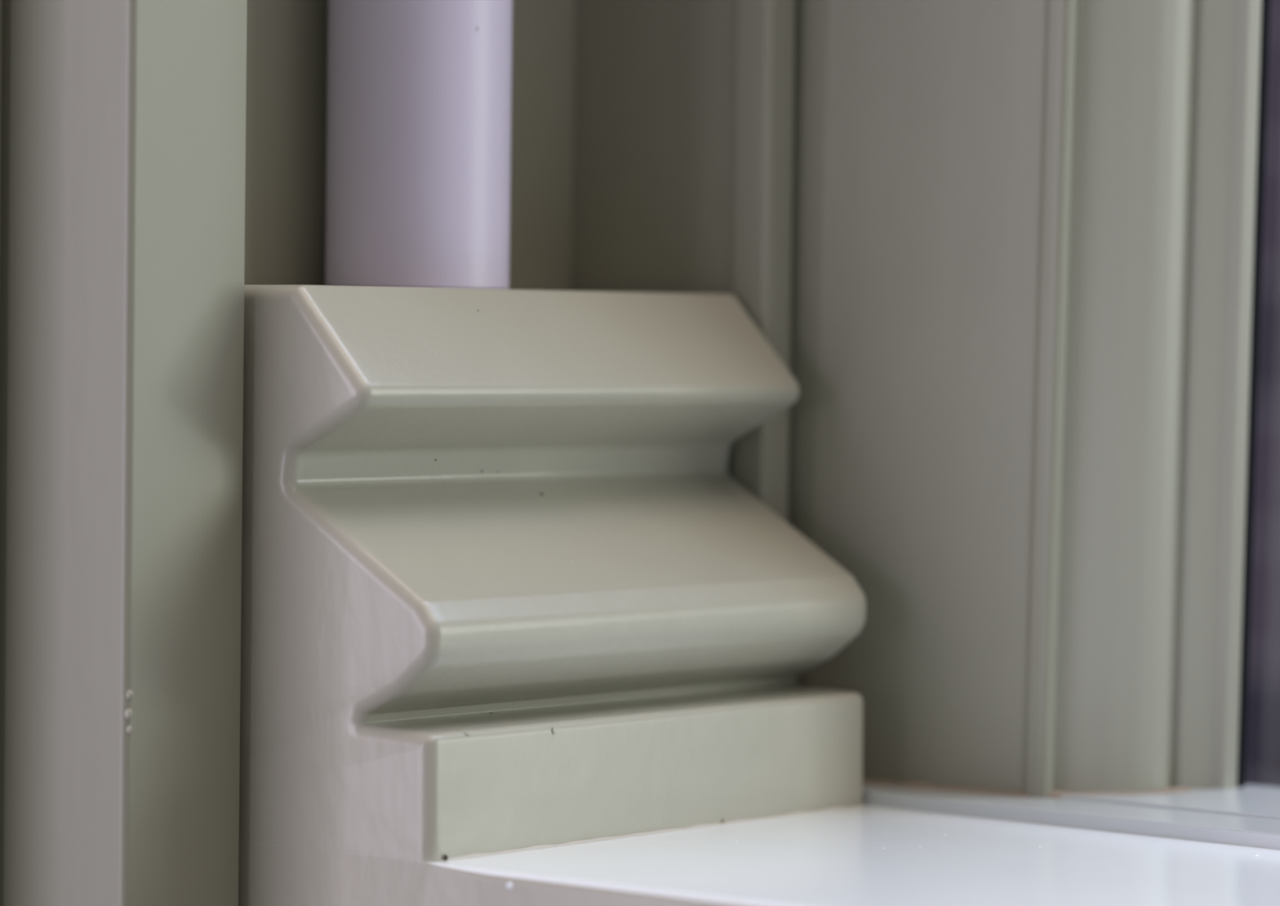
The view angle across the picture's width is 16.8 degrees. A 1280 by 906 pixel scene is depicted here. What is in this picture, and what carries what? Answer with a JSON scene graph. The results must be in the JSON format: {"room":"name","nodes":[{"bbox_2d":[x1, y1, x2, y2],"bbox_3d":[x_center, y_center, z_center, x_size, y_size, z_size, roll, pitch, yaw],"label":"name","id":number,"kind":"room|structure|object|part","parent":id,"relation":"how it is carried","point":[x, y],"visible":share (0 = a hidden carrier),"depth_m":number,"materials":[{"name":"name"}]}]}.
{"room":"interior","nodes":[
{"label":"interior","id":0,"kind":"room"},
{"bbox_2d":[0,0,575,290],"bbox_3d":[-0.077,-0.015,0.526,0.095,0.550,0.108,2,2,39],"label":"wall","id":1,"kind":"structure","parent":0,"point":[286,110],"depth_m":0.50,"materials":[{"name":"grey paint"}]},
{"bbox_2d":[0,0,247,905],"bbox_3d":[-0.056,-0.013,0.464,0.022,0.550,0.017,2,2,39],"label":"trim","id":2,"kind":"structure","parent":1,"relation":"attached to","point":[123,154],"depth_m":0.46,"materials":[{"name":"grey wood"}]},
{"bbox_2d":[238,0,1279,905],"bbox_3d":[0.096,-0.010,0.426,0.450,0.550,0.114,2,2,39],"label":"window","id":3,"kind":"structure","parent":1,"relation":"in","point":[1026,245],"depth_m":0.51,"materials":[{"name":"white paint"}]},
{"bbox_2d":[239,284,866,862],"bbox_3d":[-0.015,0.012,0.493,0.048,0.060,0.076,2,2,39],"label":"block","id":4,"kind":"object","parent":3,"relation":"on","point":[508,584],"visible":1,"depth_m":0.47,"materials":[{"name":"grey wood"}]},
{"bbox_2d":[324,0,512,288],"bbox_3d":[-0.024,-0.154,0.497,0.021,0.270,0.021,2,2,39],"label":"pipe","id":5,"kind":"object","parent":4,"relation":"on","point":[420,91],"visible":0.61,"depth_m":0.49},
{"bbox_3d":[0.117,0.156,0.411,0.390,0.220,0.114,2,2,39],"label":"sill","id":6,"kind":"part","parent":3,"relation":"part of","materials":[{"name":"white paint"}]},
{"bbox_3d":[0.033,-0.124,0.514,0.055,0.328,0.008,2,2,39],"label":"frame","id":7,"kind":"part","parent":3,"relation":"part of","materials":[{"name":"grey wood"}]},
{"label":"outside","id":8,"kind":"structure","parent":0,"visible":0},
{"bbox_2d":[1245,0,1279,786],"bbox_3d":[0.120,-0.130,1.276,0.960,1.100,0.060,2,2,39],"label":"window","id":9,"kind":"structure","parent":8,"point":[1263,735],"depth_m":1.20,"materials":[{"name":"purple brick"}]}
]}

